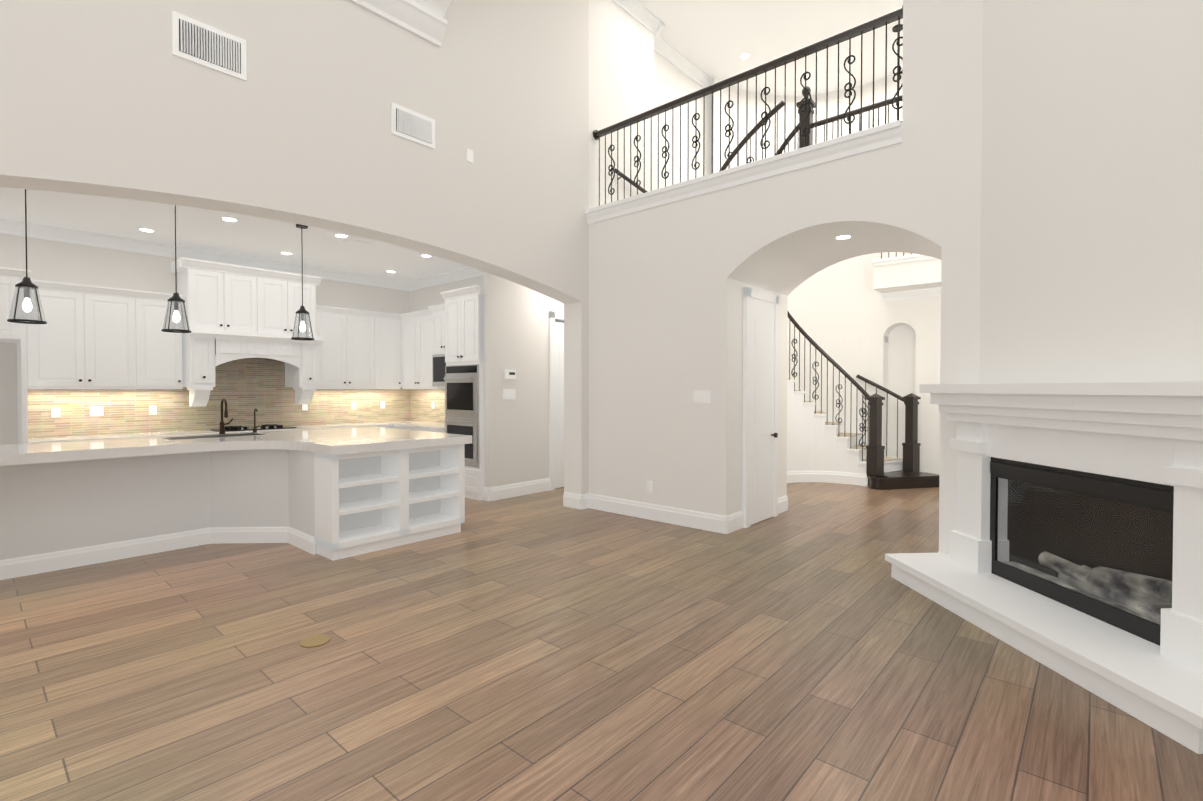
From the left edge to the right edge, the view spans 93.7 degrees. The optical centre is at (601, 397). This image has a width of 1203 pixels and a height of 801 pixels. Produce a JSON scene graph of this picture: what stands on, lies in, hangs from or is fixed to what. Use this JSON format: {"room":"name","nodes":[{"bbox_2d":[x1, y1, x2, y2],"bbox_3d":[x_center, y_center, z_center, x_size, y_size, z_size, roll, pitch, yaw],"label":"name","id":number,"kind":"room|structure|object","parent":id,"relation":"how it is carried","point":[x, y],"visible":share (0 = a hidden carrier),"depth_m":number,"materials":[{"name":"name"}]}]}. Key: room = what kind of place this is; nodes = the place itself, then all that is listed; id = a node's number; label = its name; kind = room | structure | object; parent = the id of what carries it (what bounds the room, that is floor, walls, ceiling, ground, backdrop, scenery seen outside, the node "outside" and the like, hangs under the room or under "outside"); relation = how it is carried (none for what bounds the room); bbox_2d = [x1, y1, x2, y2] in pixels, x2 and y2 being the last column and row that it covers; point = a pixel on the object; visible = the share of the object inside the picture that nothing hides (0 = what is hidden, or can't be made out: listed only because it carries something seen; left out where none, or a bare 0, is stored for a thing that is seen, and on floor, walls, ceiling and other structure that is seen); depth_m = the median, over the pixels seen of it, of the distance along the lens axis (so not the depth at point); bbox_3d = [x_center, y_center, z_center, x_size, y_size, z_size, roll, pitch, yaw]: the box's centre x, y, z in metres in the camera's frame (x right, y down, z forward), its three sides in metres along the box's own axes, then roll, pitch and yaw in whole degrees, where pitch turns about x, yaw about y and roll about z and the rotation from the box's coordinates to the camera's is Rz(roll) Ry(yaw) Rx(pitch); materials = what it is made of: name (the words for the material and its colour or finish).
{"room":"living room","nodes":[
{"label":"living room","id":0,"kind":"room"},
{"bbox_2d":[0,233,407,444],"bbox_3d":[-6.260,-0.272,6.549,0.200,3.300,9.300,1,1,41],"label":"wall","id":1,"kind":"structure","parent":0,"point":[57,261],"depth_m":6.67,"materials":[{"name":"white paint"}]},
{"bbox_2d":[0,267,23,345],"bbox_3d":[-6.350,-0.945,5.779,0.670,0.710,0.519,1,1,41],"label":"upper cabinet","id":2,"kind":"object","parent":1,"relation":"attached to","point":[10,332],"depth_m":5.70,"materials":[{"name":"white wood"}]},
{"bbox_2d":[24,278,95,389],"bbox_3d":[-6.086,-0.688,6.324,0.350,1.140,0.522,1,1,41],"label":"upper cabinet","id":3,"kind":"object","parent":1,"relation":"attached to","point":[60,353],"depth_m":6.22,"materials":[{"name":"white wood"}]},
{"bbox_2d":[92,286,143,389],"bbox_3d":[-5.809,-0.693,6.639,0.350,1.140,0.592,1,1,41],"label":"upper cabinet","id":4,"kind":"object","parent":1,"relation":"attached to","point":[97,363],"depth_m":6.58,"materials":[{"name":"white wood"}]},
{"bbox_2d":[144,291,183,389],"bbox_3d":[-5.533,-0.698,6.953,0.350,1.140,0.522,1,1,41],"label":"upper cabinet","id":5,"kind":"object","parent":1,"relation":"attached to","point":[163,351],"depth_m":6.87,"materials":[{"name":"white wood"}]},
{"bbox_2d":[176,258,231,329],"bbox_3d":[-5.140,-1.283,7.299,0.470,0.860,0.449,1,1,41],"label":"upper cabinet","id":6,"kind":"object","parent":1,"relation":"attached to","point":[207,293],"depth_m":7.13,"materials":[{"name":"white wood"}]},
{"bbox_2d":[184,326,223,389],"bbox_3d":[-5.144,-0.492,7.231,0.570,0.720,0.323,1,1,41],"label":"upper cabinet","id":7,"kind":"object","parent":1,"relation":"attached to","point":[203,347],"depth_m":7.05,"materials":[{"name":"white wood"}]},
{"bbox_2d":[0,218,411,290],"bbox_3d":[-5.454,-1.862,7.214,0.100,0.140,6.600,1,1,41],"label":"crown molding","id":8,"kind":"structure","parent":1,"relation":"attached to","point":[38,231],"depth_m":7.19,"materials":[{"name":"white"}]},
{"bbox_2d":[232,266,263,329],"bbox_3d":[-4.912,-1.287,7.559,0.470,0.860,0.518,1,1,41],"label":"upper cabinet","id":9,"kind":"object","parent":1,"relation":"attached to","point":[247,291],"depth_m":7.46,"materials":[{"name":"white wood"}]},
{"bbox_2d":[224,330,295,361],"bbox_3d":[-4.749,-0.699,7.677,0.569,0.320,1.000,1,1,41],"label":"range hood","id":10,"kind":"object","parent":1,"relation":"attached to","point":[260,344],"depth_m":7.47,"materials":[{"name":"white wood"}]},
{"bbox_2d":[264,270,295,333],"bbox_3d":[-4.661,-1.291,7.844,0.470,0.860,0.518,1,1,41],"label":"upper cabinet","id":11,"kind":"object","parent":1,"relation":"attached to","point":[279,296],"depth_m":7.75,"materials":[{"name":"white wood"}]},
{"bbox_2d":[280,334,319,389],"bbox_3d":[-4.353,-0.506,8.130,0.570,0.720,0.322,1,1,41],"label":"upper cabinet","id":12,"kind":"object","parent":1,"relation":"attached to","point":[302,372],"depth_m":7.99,"materials":[{"name":"white wood"}]},
{"bbox_2d":[296,274,315,333],"bbox_3d":[-4.433,-1.295,8.103,0.470,0.860,0.449,1,1,41],"label":"upper cabinet","id":13,"kind":"object","parent":1,"relation":"attached to","point":[309,291],"depth_m":8.03,"materials":[{"name":"white wood"}]},
{"bbox_2d":[316,306,351,389],"bbox_3d":[-4.133,-0.747,8.543,0.350,1.190,0.516,1,1,41],"label":"upper cabinet","id":14,"kind":"object","parent":1,"relation":"attached to","point":[334,329],"depth_m":8.45,"materials":[{"name":"white wood"}]},
{"bbox_2d":[352,310,371,389],"bbox_3d":[-3.860,-0.752,8.853,0.350,1.190,0.584,1,1,41],"label":"upper cabinet","id":15,"kind":"object","parent":1,"relation":"attached to","point":[361,360],"depth_m":8.74,"materials":[{"name":"white wood"}]},
{"bbox_2d":[368,311,399,389],"bbox_3d":[-3.560,-0.756,9.157,0.399,1.190,0.546,1,1,41],"label":"upper cabinet","id":16,"kind":"object","parent":1,"relation":"attached to","point":[383,334],"depth_m":9.03,"materials":[{"name":"white wood"}]},
{"bbox_2d":[0,187,468,280],"bbox_3d":[-4.004,-2.041,6.135,4.100,0.250,11.700,1,1,41],"label":"ceiling","id":17,"kind":"structure","parent":0,"point":[244,235],"depth_m":6.58,"materials":[{"name":"white paint"}]},
{"bbox_2d":[7,189,46,323],"bbox_3d":[-4.767,-1.256,4.674,0.232,1.273,0.232,1,1,41],"label":"pendant light","id":18,"kind":"object","parent":17,"relation":"hanging from","point":[26,304],"visible":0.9,"depth_m":4.67,"materials":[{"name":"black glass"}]},
{"bbox_2d":[137,228,155,231],"bbox_3d":[-5.223,-1.917,6.477,0.168,0.005,0.168,1,1,32],"label":"recessed light","id":19,"kind":"object","parent":17,"relation":"in","point":[141,229],"depth_m":6.48,"materials":[{"name":"white"}]},
{"bbox_2d":[161,205,190,332],"bbox_3d":[-4.100,-1.268,5.432,0.232,1.273,0.232,1,1,41],"label":"pendant light","id":20,"kind":"object","parent":17,"relation":"hanging from","point":[175,299],"visible":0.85,"depth_m":5.42,"materials":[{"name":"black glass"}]},
{"bbox_2d":[220,217,238,221],"bbox_3d":[-3.999,-1.911,6.066,0.168,0.005,0.168,1,1,32],"label":"recessed light","id":21,"kind":"object","parent":17,"relation":"in","point":[229,219],"depth_m":6.05,"materials":[{"name":"white"}]},
{"bbox_2d":[279,252,292,254],"bbox_3d":[-4.237,-1.933,7.581,0.168,0.005,0.168,-1,1,-40],"label":"recessed light","id":22,"kind":"object","parent":17,"relation":"in","point":[285,253],"depth_m":7.58,"materials":[{"name":"white"}]},
{"bbox_2d":[291,224,313,340],"bbox_3d":[-3.340,-1.281,6.295,0.232,1.273,0.232,1,1,41],"label":"pendant light","id":23,"kind":"object","parent":17,"relation":"hanging from","point":[302,311],"visible":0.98,"depth_m":6.29,"materials":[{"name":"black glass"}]},
{"bbox_2d":[334,234,348,237],"bbox_3d":[-3.098,-1.920,6.712,0.168,0.005,0.168,1,1,32],"label":"recessed light","id":24,"kind":"object","parent":17,"relation":"in","point":[337,235],"depth_m":6.69,"materials":[{"name":"white"}]},
{"bbox_2d":[420,254,431,256],"bbox_3d":[-2.404,-1.936,7.726,0.168,0.005,0.168,1,1,32],"label":"recessed light","id":25,"kind":"object","parent":17,"relation":"in","point":[422,255],"depth_m":7.70,"materials":[{"name":"white"}]},
{"bbox_2d":[0,0,703,508],"bbox_3d":[-2.121,-2.098,4.943,0.300,7.000,12.400,1,1,41],"label":"wall","id":26,"kind":"structure","parent":0,"point":[110,98],"depth_m":4.89,"materials":[{"name":"white paint"}]},
{"bbox_2d":[172,11,246,80],"bbox_3d":[-2.755,-2.459,3.971,0.025,0.295,0.440,1,1,41],"label":"air vent","id":27,"kind":"object","parent":26,"relation":"in","point":[200,43],"depth_m":3.96,"materials":[{"name":"white metal"}]},
{"bbox_2d":[349,0,446,46],"bbox_3d":[-3.773,-3.385,2.721,0.130,0.200,6.910,1,1,41],"label":"crown molding","id":28,"kind":"structure","parent":26,"relation":"attached to","point":[417,19],"depth_m":5.05,"materials":[{"name":"white wood"}]},
{"bbox_2d":[391,103,434,148],"bbox_3d":[-1.720,-2.467,5.147,0.025,0.275,0.430,1,1,41],"label":"air vent","id":29,"kind":"object","parent":26,"relation":"in","point":[408,124],"depth_m":5.14,"materials":[{"name":"white metal"}]},
{"bbox_2d":[563,492,583,509],"bbox_3d":[-0.362,1.282,6.992,0.336,0.180,0.020,1,1,41],"label":"baseboard","id":30,"kind":"structure","parent":26,"relation":"attached to","point":[571,500],"depth_m":6.97,"materials":[{"name":"white wood"}]},
{"bbox_2d":[614,168,647,192],"bbox_3d":[0.419,-2.831,7.519,0.093,0.201,0.809,1,1,41],"label":"wall handrail","id":31,"kind":"object","parent":26,"relation":"attached to","point":[627,179],"visible":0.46,"depth_m":7.38,"materials":[{"name":"black wood"}]},
{"bbox_2d":[611,0,713,87],"bbox_3d":[1.006,-5.174,8.306,0.330,0.150,3.050,1,1,41],"label":"crown molding","id":32,"kind":"structure","parent":26,"relation":"attached to","point":[636,10],"depth_m":8.29,"materials":[{"name":"white wood"}]},
{"bbox_2d":[412,0,450,17],"bbox_3d":[-0.668,-4.257,1.566,6.300,1.580,9.300,1,1,41],"label":"ceiling","id":33,"kind":"structure","parent":0,"point":[439,7],"depth_m":5.20,"materials":[{"name":"white paint"}]},
{"bbox_2d":[408,275,483,317],"bbox_3d":[-2.131,-0.307,8.909,2.820,3.300,0.300,1,1,41],"label":"wall","id":34,"kind":"structure","parent":0,"point":[419,299],"depth_m":9.22,"materials":[{"name":"white paint"}]},
{"bbox_2d":[396,311,419,389],"bbox_3d":[-2.982,-0.756,9.166,0.594,1.190,0.429,1,1,41],"label":"upper cabinet","id":35,"kind":"object","parent":34,"relation":"attached to","point":[409,322],"depth_m":9.08,"materials":[{"name":"white wood"}]},
{"bbox_2d":[420,310,431,389],"bbox_3d":[-2.614,-0.752,8.894,0.594,1.190,0.350,1,1,41],"label":"upper cabinet","id":36,"kind":"object","parent":34,"relation":"attached to","point":[425,358],"depth_m":8.78,"materials":[{"name":"white wood"}]},
{"bbox_2d":[428,306,439,389],"bbox_3d":[-2.161,-0.755,8.429,0.660,1.210,0.450,1,1,41],"label":"upper cabinet","id":37,"kind":"object","parent":34,"relation":"attached to","point":[433,311],"depth_m":8.43,"materials":[{"name":"white wood"}]},
{"bbox_2d":[408,267,483,289],"bbox_3d":[-2.230,-1.884,8.706,2.730,0.140,0.100,1,1,41],"label":"crown molding","id":38,"kind":"structure","parent":34,"relation":"attached to","point":[467,272],"depth_m":8.91,"materials":[{"name":"white wood"}]},
{"bbox_2d":[484,272,563,487],"bbox_3d":[-0.431,-0.303,8.632,0.100,3.300,3.270,1,1,41],"label":"wall","id":39,"kind":"structure","parent":0,"point":[516,338],"depth_m":7.71,"materials":[{"name":"white paint"}]},
{"bbox_2d":[503,390,515,398],"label":"light switch","id":40,"kind":"object","parent":39,"relation":"attached to","point":[507,394],"depth_m":7.63,"materials":[{"name":"white plastic"}]},
{"bbox_2d":[504,370,515,378],"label":"thermostat","id":41,"kind":"object","parent":39,"relation":"attached to","point":[509,374],"depth_m":7.61,"materials":[{"name":"white plastic"}]},
{"bbox_2d":[486,478,549,500],"bbox_3d":[-1.098,1.269,7.819,0.033,0.180,1.168,1,1,41],"label":"baseboard","id":42,"kind":"structure","parent":39,"relation":"attached to","point":[536,486],"depth_m":7.73,"materials":[{"name":"white wood"}]},
{"bbox_2d":[549,311,563,490],"bbox_3d":[-0.445,0.051,8.530,0.100,2.595,0.940,1,1,41],"label":"hall door","id":43,"kind":"structure","parent":39,"relation":"in","point":[556,403],"depth_m":8.30,"materials":[{"name":"white wood"}]},
{"bbox_2d":[0,482,1202,800],"bbox_3d":[0.451,1.432,6.329,11.000,0.100,18.200,1,1,41],"label":"floor","id":44,"kind":"structure","parent":0,"point":[548,646],"depth_m":2.88,"materials":[{"name":"brown wood"}]},
{"bbox_2d":[0,446,464,579],"bbox_3d":[-3.320,0.940,5.253,2.150,0.915,3.348,1,1,41],"label":"kitchen island","id":45,"kind":"object","parent":44,"relation":"on","point":[332,494],"depth_m":5.17,"materials":[{"name":"white paint"}]},
{"bbox_2d":[0,426,471,485],"bbox_3d":[-3.414,0.444,5.147,2.260,0.080,3.740,1,1,41],"label":"island countertop","id":46,"kind":"structure","parent":45,"relation":"on","point":[46,461],"depth_m":5.06,"materials":[{"name":"white stone"}]},
{"bbox_2d":[300,635,329,647],"bbox_3d":[-1.672,1.424,3.296,0.160,0.006,0.160,1,1,41],"label":"electrical outlet cover","id":47,"kind":"object","parent":44,"relation":"on","point":[314,641],"visible":1,"depth_m":3.28,"materials":[{"name":"gold metal"}]},
{"bbox_2d":[392,426,415,429],"bbox_3d":[-2.815,0.898,8.870,0.689,0.890,0.689,1,1,41],"label":"base cabinet","id":48,"kind":"object","parent":44,"relation":"on","point":[396,427],"depth_m":8.63,"materials":[{"name":"white"}]},
{"bbox_2d":[24,422,391,442],"bbox_3d":[-4.603,0.450,7.792,0.659,0.040,4.660,1,1,41],"label":"countertop","id":49,"kind":"structure","parent":48,"relation":"on","point":[155,433],"depth_m":6.89,"materials":[{"name":"white stone"}]},
{"bbox_2d":[208,422,291,429],"bbox_3d":[-4.723,0.409,7.671,0.440,0.045,0.900,1,1,41],"label":"cooktop","id":50,"kind":"object","parent":49,"relation":"in","point":[263,425],"depth_m":7.70,"materials":[{"name":"black metal"}]},
{"bbox_2d":[440,286,483,500],"bbox_3d":[-1.697,-0.052,7.878,0.780,2.820,0.680,1,1,41],"label":"tall cabinet","id":51,"kind":"object","parent":44,"relation":"on","point":[462,313],"depth_m":7.56,"materials":[{"name":"white wood"}]},
{"bbox_2d":[392,422,439,429],"bbox_3d":[-2.512,0.437,8.616,1.390,0.040,0.659,1,1,41],"label":"countertop","id":52,"kind":"structure","parent":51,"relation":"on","point":[419,425],"depth_m":8.63,"materials":[{"name":"white stone"}]},
{"bbox_2d":[719,86,938,489],"bbox_3d":[3.277,-1.215,7.915,3.895,5.145,3.927,1,1,41],"label":"staircase","id":53,"kind":"structure","parent":44,"relation":"on","point":[816,441],"depth_m":8.83,"materials":[{"name":"black wood"}]},
{"bbox_2d":[885,381,1202,753],"bbox_3d":[2.623,0.671,3.356,0.631,1.510,2.225,0,1,-4],"label":"fireplace","id":54,"kind":"object","parent":44,"relation":"on","point":[1075,555],"visible":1,"depth_m":3.15,"materials":[{"name":"white stone"}]},
{"bbox_2d":[637,0,902,95],"bbox_3d":[3.177,-5.341,7.811,4.400,0.200,5.180,1,1,41],"label":"ceiling","id":55,"kind":"structure","parent":0,"point":[712,38],"depth_m":8.23,"materials":[{"name":"white paint"}]},
{"bbox_2d":[739,53,750,58],"bbox_3d":[2.208,-5.250,8.679,0.168,0.005,0.168,1,1,32],"label":"recessed light","id":56,"kind":"object","parent":55,"relation":"in","point":[744,55],"depth_m":8.67,"materials":[{"name":"white"}]},
{"bbox_2d":[892,24,902,37],"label":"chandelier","id":57,"kind":"object","parent":55,"relation":"hanging from","point":[895,28],"depth_m":7.98,"materials":[{"name":"black metal"}]},
{"bbox_2d":[897,46,897,95],"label":"chandelier","id":58,"kind":"object","parent":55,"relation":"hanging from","point":[897,46],"depth_m":8.00,"materials":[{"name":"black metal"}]},
{"bbox_2d":[589,0,982,553],"bbox_3d":[1.461,-2.110,5.721,4.050,7.000,0.300,1,1,41],"label":"wall","id":59,"kind":"structure","parent":0,"point":[665,280],"depth_m":5.75,"materials":[{"name":"white paint"}]},
{"bbox_2d":[647,481,652,491],"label":"outlet","id":60,"kind":"object","parent":59,"relation":"attached to","point":[649,484],"depth_m":6.37,"materials":[{"name":"white plastic"}]},
{"bbox_2d":[587,493,728,533],"bbox_3d":[0.556,1.291,6.356,1.918,0.180,0.018,1,1,41],"label":"baseboard","id":61,"kind":"structure","parent":59,"relation":"attached to","point":[677,516],"depth_m":6.26,"materials":[{"name":"white wood"}]},
{"bbox_2d":[694,391,709,402],"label":"light switch","id":62,"kind":"object","parent":59,"relation":"attached to","point":[701,396],"depth_m":5.90,"materials":[{"name":"white plastic"}]},
{"bbox_2d":[728,511,743,533],"bbox_3d":[1.388,1.299,5.866,0.020,0.180,0.345,1,1,41],"label":"baseboard","id":63,"kind":"structure","parent":59,"relation":"attached to","point":[728,524],"depth_m":5.87,"materials":[{"name":"white wood"}]},
{"bbox_2d":[585,120,901,223],"bbox_3d":[1.231,-2.192,5.874,3.500,0.160,0.372,1,1,41],"label":"trim","id":64,"kind":"structure","parent":59,"relation":"on","point":[877,137],"depth_m":5.41,"materials":[{"name":"white wood"}]},
{"bbox_2d":[593,5,902,205],"bbox_3d":[1.241,-2.789,5.877,3.492,1.035,0.120,1,1,41],"label":"balcony railing","id":65,"kind":"object","parent":64,"relation":"on","point":[866,27],"visible":0.94,"depth_m":5.57,"materials":[{"name":"black metal"}]},
{"bbox_2d":[704,75,883,443],"bbox_3d":[3.230,-1.965,9.428,2.210,6.600,2.100,1,1,41],"label":"wall","id":66,"kind":"structure","parent":0,"point":[834,310],"depth_m":9.71,"materials":[{"name":"white paint"}]},
{"bbox_2d":[787,471,867,485],"bbox_3d":[3.333,1.258,8.595,1.129,0.180,0.888,1,1,41],"label":"baseboard","id":67,"kind":"structure","parent":66,"relation":"attached to","point":[831,477],"depth_m":8.85,"materials":[{"name":"white wood"}]},
{"bbox_2d":[740,228,941,510],"bbox_3d":[2.568,-0.110,5.768,2.130,3.000,1.190,1,1,41],"label":"wall","id":68,"kind":"structure","parent":0,"point":[783,273],"depth_m":6.01,"materials":[{"name":"white paint"}]},
{"bbox_2d":[742,287,778,527],"bbox_3d":[1.796,0.110,6.244,0.100,2.545,0.790,1,1,41],"label":"closet door","id":69,"kind":"structure","parent":68,"relation":"in","point":[760,399],"depth_m":6.20,"materials":[{"name":"white wood"}]},
{"bbox_2d":[778,496,787,513],"bbox_3d":[2.140,1.286,6.719,0.018,0.180,0.360,1,1,41],"label":"baseboard","id":70,"kind":"structure","parent":68,"relation":"attached to","point":[783,501],"depth_m":6.74,"materials":[{"name":"white wood"}]},
{"bbox_2d":[834,234,852,239],"bbox_3d":[2.352,-1.555,5.477,0.168,0.007,0.168,0,1,-4],"label":"recessed light","id":71,"kind":"object","parent":68,"relation":"in","point":[840,237],"depth_m":5.47,"materials":[{"name":"white"}]},
{"bbox_2d":[880,74,940,474],"bbox_3d":[5.455,-1.957,8.868,1.889,6.600,0.340,1,1,41],"label":"wall","id":72,"kind":"structure","parent":0,"point":[910,347],"depth_m":9.10,"materials":[{"name":"white paint"}]},
{"bbox_2d":[872,254,940,300],"bbox_3d":[5.139,-1.866,8.502,1.800,0.570,0.630,1,1,41],"label":"trim","id":73,"kind":"structure","parent":72,"relation":"attached to","point":[916,293],"depth_m":8.82,"materials":[{"name":"white wood"}]},
{"bbox_2d":[873,258,940,292],"bbox_3d":[5.172,-1.901,8.504,1.847,0.400,0.578,1,1,41],"label":"soffit","id":74,"kind":"structure","parent":72,"relation":"attached to","point":[921,274],"depth_m":8.60,"materials":[{"name":"white paint"}]},
{"bbox_2d":[979,0,1202,383],"bbox_3d":[3.069,-2.067,2.904,0.200,7.000,2.750,0,1,-4],"label":"wall","id":75,"kind":"structure","parent":0,"point":[1092,203],"depth_m":3.38,"materials":[{"name":"white paint"}]}
]}

